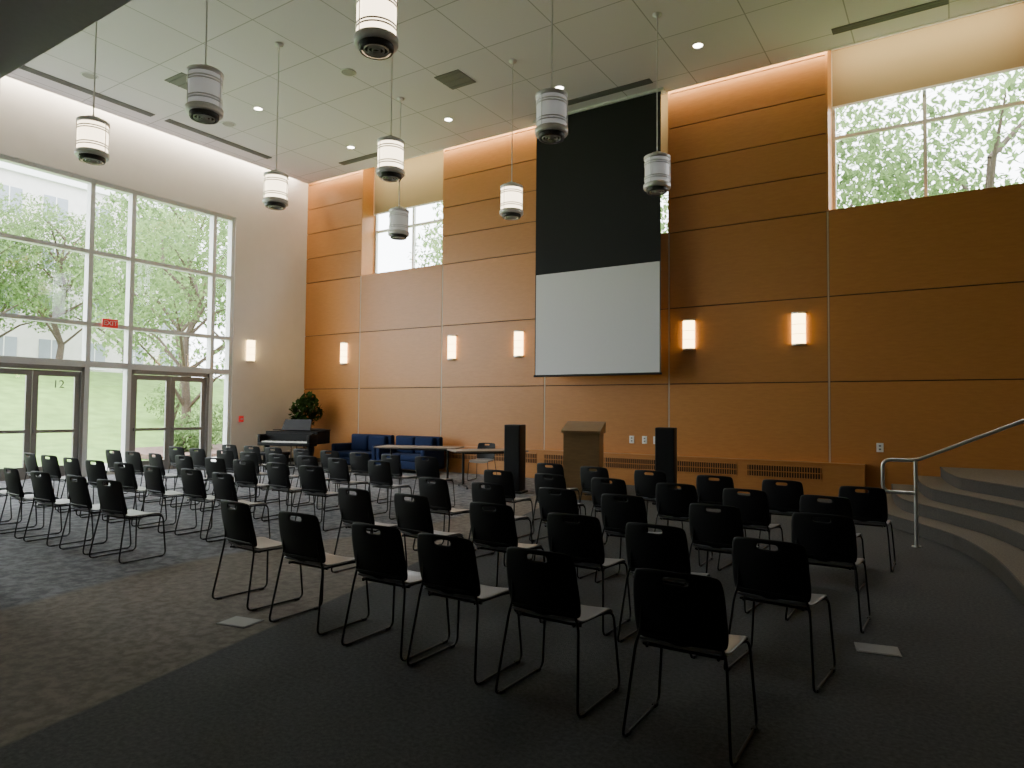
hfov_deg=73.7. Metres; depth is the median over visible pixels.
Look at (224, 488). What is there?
chair
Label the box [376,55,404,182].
pendant light
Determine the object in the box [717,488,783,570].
chair
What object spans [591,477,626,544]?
chair
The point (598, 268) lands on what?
projection screen
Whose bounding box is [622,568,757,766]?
chair
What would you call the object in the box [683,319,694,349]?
wall sconce
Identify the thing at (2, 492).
chair
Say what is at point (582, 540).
chair
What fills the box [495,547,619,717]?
chair
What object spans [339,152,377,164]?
ceiling vent
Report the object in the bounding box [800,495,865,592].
chair
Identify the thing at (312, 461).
chair
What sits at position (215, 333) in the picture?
tree
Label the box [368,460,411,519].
chair
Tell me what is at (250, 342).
wall sconce
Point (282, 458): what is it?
chair
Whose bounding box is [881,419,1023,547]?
handrail
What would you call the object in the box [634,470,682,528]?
chair
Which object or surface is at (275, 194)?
pendant light
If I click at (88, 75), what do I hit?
ceiling speaker
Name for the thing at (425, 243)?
tree
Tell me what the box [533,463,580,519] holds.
chair
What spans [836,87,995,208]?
tree
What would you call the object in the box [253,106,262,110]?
recessed light
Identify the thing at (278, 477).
chair
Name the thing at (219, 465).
chair
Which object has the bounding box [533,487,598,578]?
chair
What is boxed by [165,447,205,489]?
chair
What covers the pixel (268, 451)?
chair
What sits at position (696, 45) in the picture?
recessed light
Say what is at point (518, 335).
wall sconce
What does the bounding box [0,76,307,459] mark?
wall
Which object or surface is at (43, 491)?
chair
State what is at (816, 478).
baseboard convector
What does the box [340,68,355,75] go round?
ceiling speaker
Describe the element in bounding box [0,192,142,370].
tree
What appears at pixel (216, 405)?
bush
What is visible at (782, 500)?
chair
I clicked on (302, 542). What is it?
chair
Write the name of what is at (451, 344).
wall sconce
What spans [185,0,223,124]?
pendant light
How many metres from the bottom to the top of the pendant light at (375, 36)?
3.000 m
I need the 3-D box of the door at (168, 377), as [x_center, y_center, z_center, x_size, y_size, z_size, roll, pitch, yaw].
[-8.472,0.910,16.888,0.160,2.430,2.010,-1,-3,33]
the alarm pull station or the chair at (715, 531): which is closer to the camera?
the chair at (715, 531)
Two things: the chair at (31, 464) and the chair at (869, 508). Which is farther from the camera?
the chair at (31, 464)
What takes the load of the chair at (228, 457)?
on the floor
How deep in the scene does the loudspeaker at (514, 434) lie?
12.77 m
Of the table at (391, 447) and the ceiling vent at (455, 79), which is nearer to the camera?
the ceiling vent at (455, 79)
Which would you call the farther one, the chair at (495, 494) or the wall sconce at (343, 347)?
the wall sconce at (343, 347)
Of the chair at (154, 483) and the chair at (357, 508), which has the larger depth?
the chair at (154, 483)
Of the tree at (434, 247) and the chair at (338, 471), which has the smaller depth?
the chair at (338, 471)
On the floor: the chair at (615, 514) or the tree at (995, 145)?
the chair at (615, 514)
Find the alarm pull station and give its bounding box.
[239,416,243,421]
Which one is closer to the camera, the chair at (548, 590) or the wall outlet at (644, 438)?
the chair at (548, 590)
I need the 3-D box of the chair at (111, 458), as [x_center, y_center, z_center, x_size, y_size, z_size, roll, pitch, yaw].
[-6.753,1.540,11.901,0.524,0.819,0.505,-1,-2,27]
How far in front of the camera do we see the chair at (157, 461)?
10.86 m
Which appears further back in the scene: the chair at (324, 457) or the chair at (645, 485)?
the chair at (324, 457)
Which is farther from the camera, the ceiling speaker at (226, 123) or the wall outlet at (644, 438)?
the ceiling speaker at (226, 123)
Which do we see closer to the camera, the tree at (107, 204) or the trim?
the trim
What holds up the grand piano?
on the floor
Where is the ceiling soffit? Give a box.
[0,0,131,77]
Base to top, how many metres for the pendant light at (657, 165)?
3.000 m
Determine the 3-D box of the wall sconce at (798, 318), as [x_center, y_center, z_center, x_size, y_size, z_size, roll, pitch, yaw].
[5.350,-1.034,12.755,0.253,0.620,0.112,-1,-3,33]
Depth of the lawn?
28.94 m
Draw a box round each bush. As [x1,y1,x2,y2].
[144,381,199,421]
[163,424,199,451]
[174,411,222,447]
[212,400,223,442]
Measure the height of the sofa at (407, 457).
0.880 m
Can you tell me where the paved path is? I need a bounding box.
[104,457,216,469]
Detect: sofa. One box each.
[331,434,394,464]
[376,435,443,469]
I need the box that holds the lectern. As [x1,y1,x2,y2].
[561,421,605,499]
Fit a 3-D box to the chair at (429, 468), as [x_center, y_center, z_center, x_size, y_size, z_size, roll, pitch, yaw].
[-1.245,1.546,10.825,0.524,0.819,0.505,-1,-2,27]
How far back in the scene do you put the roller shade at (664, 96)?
14.87 m
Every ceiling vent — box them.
[19,65,154,116]
[164,72,186,89]
[165,119,271,158]
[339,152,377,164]
[434,69,475,89]
[568,79,652,105]
[831,0,948,34]
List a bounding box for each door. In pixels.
[0,362,84,481]
[129,370,208,469]
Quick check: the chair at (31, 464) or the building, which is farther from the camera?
the building
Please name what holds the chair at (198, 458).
on the floor
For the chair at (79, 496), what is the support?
on the floor
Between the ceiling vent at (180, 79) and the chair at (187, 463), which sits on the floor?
the chair at (187, 463)
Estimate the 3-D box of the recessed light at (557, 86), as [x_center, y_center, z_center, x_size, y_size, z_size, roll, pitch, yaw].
[0.969,-6.054,13.956,0.204,0.012,0.204,-1,-3,33]
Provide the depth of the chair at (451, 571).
4.01 m
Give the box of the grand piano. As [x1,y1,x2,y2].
[257,419,330,469]
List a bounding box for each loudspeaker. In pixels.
[504,424,527,493]
[652,427,676,504]
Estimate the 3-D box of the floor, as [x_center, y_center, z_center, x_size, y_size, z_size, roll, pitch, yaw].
[-1.442,1.878,6.229,23.850,0.200,19.610,-1,-3,33]
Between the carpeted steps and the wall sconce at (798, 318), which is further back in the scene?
the wall sconce at (798, 318)
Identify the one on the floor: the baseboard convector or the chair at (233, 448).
the chair at (233, 448)
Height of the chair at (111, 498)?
0.819 m
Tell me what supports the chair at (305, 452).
on the floor
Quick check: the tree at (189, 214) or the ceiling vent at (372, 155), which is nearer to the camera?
the ceiling vent at (372, 155)
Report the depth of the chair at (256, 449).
13.13 m
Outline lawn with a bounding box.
[0,368,223,468]
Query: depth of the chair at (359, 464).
11.53 m
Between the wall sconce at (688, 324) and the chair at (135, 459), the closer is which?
the chair at (135, 459)
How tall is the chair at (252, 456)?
0.819 m
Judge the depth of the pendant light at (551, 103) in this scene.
8.92 m
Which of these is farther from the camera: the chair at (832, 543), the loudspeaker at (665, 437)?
the loudspeaker at (665, 437)
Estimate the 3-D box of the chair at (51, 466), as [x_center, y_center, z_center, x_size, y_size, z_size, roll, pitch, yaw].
[-6.880,1.484,10.464,0.524,0.819,0.505,-1,-2,26]
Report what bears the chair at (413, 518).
on the floor
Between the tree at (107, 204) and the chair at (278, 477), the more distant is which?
the tree at (107, 204)
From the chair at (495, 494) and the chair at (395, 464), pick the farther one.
the chair at (395, 464)
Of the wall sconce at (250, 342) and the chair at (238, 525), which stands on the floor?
the chair at (238, 525)
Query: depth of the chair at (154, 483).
8.56 m
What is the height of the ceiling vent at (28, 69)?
0.019 m
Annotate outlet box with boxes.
[216,616,263,628]
[854,642,901,657]
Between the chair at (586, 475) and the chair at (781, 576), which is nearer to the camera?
the chair at (781, 576)
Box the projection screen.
[533,87,664,376]
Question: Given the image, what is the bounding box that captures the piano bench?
[260,451,289,471]
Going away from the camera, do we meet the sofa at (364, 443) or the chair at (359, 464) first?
the chair at (359, 464)
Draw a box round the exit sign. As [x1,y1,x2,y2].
[102,316,117,328]
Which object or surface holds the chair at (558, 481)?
on the floor
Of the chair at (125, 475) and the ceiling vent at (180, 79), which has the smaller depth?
the chair at (125, 475)
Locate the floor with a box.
[0,462,1023,767]
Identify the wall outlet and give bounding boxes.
[629,436,633,442]
[642,436,646,443]
[876,443,883,451]
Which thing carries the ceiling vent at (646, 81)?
in the ceiling
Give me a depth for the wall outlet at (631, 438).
14.54 m
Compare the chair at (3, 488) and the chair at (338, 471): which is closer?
the chair at (3, 488)
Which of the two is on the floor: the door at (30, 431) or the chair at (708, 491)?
the chair at (708, 491)
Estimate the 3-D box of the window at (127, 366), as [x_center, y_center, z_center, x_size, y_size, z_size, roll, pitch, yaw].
[-10.348,-1.341,14.071,0.180,6.680,10.220,-1,-3,33]
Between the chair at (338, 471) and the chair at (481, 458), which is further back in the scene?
the chair at (481, 458)
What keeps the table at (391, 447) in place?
on the floor
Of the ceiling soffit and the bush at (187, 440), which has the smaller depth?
the ceiling soffit
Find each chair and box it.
[0,467,61,538]
[0,487,11,521]
[0,490,36,530]
[19,453,67,506]
[23,471,93,546]
[36,455,86,510]
[57,457,97,515]
[59,475,131,554]
[79,460,136,520]
[89,479,165,563]
[105,449,146,497]
[108,462,166,526]
[125,451,166,501]
[137,465,196,532]
[144,453,189,505]
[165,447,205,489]
[170,455,219,509]
[174,468,223,539]
[189,448,213,494]
[200,457,250,511]
[205,472,270,547]
[212,450,254,497]
[212,500,302,610]
[222,444,239,485]
[229,460,280,518]
[236,452,279,501]
[240,446,269,488]
[261,447,300,489]
[261,462,315,521]
[264,454,309,505]
[269,511,369,634]
[290,449,329,494]
[292,455,338,509]
[295,465,347,530]
[320,450,356,495]
[323,458,370,511]
[331,487,407,579]
[341,523,449,660]
[347,452,387,501]
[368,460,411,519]
[377,454,418,503]
[394,493,463,591]
[406,533,522,684]
[412,456,454,506]
[413,477,477,550]
[463,502,544,611]
[467,443,496,480]
[468,482,533,566]
[484,469,534,537]
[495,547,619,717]
[529,473,585,540]
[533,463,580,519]
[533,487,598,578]
[539,512,630,635]
[578,466,609,516]
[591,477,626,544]
[595,493,661,582]
[617,522,710,658]
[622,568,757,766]
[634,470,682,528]
[654,483,712,566]
[684,503,760,613]
[693,475,745,543]
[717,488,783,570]
[723,537,835,692]
[758,479,803,548]
[785,512,870,632]
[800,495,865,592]
[838,486,895,571]
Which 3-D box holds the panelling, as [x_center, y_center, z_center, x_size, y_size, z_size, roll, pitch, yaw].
[3.727,-2.247,14.252,23.200,8.750,0.540,-1,-3,33]
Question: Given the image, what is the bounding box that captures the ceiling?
[7,0,1018,182]
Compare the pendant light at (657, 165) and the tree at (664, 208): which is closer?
the pendant light at (657, 165)
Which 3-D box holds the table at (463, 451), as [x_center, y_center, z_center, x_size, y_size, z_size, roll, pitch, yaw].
[-0.501,1.704,13.793,1.500,0.745,0.760,1,-2,-19]
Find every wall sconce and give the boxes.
[246,339,254,361]
[340,342,347,363]
[447,335,456,359]
[514,330,523,356]
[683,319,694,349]
[791,312,805,345]
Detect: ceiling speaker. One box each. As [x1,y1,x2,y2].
[80,72,98,79]
[221,121,235,126]
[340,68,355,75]
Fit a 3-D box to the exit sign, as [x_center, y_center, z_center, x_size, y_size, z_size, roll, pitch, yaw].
[-9.183,-1.412,15.597,0.055,0.260,0.340,-1,-3,33]
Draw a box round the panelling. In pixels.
[304,50,1023,492]
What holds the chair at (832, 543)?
on the floor
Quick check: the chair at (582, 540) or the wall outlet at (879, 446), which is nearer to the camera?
the chair at (582, 540)
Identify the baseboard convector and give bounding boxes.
[439,445,865,498]
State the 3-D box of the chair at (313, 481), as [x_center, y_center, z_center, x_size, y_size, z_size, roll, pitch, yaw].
[-2.474,1.463,8.938,0.524,0.819,0.505,-1,-3,28]
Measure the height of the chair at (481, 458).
0.819 m
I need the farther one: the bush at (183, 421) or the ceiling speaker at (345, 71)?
the bush at (183, 421)
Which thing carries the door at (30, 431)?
attached to the window at (127, 366)
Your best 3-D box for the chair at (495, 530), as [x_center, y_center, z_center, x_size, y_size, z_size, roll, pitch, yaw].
[-0.052,1.355,5.567,0.524,0.819,0.505,-1,-3,33]
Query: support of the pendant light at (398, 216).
hanging from the ceiling
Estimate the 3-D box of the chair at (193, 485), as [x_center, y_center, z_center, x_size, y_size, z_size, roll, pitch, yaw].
[-3.720,1.429,8.328,0.524,0.819,0.505,-1,-3,32]
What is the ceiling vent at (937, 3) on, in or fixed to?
in the ceiling
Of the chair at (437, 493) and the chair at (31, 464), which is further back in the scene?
the chair at (31, 464)
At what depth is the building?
47.10 m
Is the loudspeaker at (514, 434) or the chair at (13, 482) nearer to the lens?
the chair at (13, 482)
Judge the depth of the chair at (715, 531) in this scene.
5.43 m
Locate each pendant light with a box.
[74,22,109,165]
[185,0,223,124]
[262,42,288,209]
[354,0,398,59]
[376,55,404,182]
[388,97,408,239]
[500,59,522,219]
[535,0,567,143]
[643,12,670,195]
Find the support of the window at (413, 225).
in the wall
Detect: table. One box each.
[373,445,463,479]
[447,449,528,488]
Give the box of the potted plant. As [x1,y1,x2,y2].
[288,391,322,455]
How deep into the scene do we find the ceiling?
12.81 m
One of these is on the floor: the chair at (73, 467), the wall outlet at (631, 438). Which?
the chair at (73, 467)
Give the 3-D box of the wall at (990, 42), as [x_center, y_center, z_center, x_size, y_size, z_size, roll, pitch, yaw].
[7.366,-5.881,12.216,3.000,1.220,0.100,-1,-3,33]
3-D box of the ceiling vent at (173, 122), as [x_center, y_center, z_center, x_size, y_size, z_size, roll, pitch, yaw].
[-7.165,-6.010,16.852,0.200,0.019,2.800,-1,-3,33]
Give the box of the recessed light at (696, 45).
[692,42,703,48]
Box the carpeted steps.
[886,467,1023,605]
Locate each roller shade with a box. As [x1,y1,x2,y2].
[374,149,443,215]
[661,92,667,152]
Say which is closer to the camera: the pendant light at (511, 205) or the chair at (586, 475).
the chair at (586, 475)
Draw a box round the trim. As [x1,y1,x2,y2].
[6,0,1023,183]
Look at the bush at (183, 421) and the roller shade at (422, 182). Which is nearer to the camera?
the roller shade at (422, 182)
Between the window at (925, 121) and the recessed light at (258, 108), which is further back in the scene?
the recessed light at (258, 108)
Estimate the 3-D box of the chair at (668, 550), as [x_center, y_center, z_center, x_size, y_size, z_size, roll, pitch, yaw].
[1.055,1.328,4.623,0.524,0.819,0.505,-1,-3,35]
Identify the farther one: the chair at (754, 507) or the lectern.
the lectern
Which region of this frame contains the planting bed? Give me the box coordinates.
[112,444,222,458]
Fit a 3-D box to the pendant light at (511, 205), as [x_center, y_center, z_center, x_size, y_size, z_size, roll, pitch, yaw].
[0.001,-4.610,12.851,0.444,3.000,0.444,-1,-3,33]
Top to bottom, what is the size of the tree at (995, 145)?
11.465 m
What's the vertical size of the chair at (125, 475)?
0.819 m
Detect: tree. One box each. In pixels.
[0,182,72,332]
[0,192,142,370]
[0,219,74,337]
[24,194,200,362]
[67,189,227,400]
[91,208,227,437]
[138,212,227,341]
[408,202,442,266]
[429,234,441,263]
[661,195,667,232]
[836,69,1023,207]
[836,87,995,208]
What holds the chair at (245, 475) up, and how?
on the floor
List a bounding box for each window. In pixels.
[0,154,235,476]
[374,207,442,272]
[831,50,1023,208]
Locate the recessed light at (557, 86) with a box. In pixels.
[554,85,563,89]
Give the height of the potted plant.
2.063 m
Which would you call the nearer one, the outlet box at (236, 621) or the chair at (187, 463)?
the outlet box at (236, 621)
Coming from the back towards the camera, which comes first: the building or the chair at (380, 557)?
the building
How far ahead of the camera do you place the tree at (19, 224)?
38.67 m
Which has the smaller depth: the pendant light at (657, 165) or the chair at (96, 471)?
the chair at (96, 471)
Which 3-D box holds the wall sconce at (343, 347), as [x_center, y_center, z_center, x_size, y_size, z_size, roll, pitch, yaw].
[-4.783,-0.870,19.330,0.253,0.620,0.112,-1,-3,33]
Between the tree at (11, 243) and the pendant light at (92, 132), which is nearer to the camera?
the pendant light at (92, 132)
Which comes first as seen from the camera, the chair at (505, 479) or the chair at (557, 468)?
the chair at (505, 479)
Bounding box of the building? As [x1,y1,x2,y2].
[0,161,195,376]
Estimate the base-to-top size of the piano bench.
0.500 m
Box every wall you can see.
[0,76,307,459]
[832,1,1023,108]
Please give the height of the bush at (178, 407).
1.937 m
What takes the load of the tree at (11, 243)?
on the lawn
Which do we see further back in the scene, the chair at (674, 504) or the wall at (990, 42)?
the wall at (990, 42)

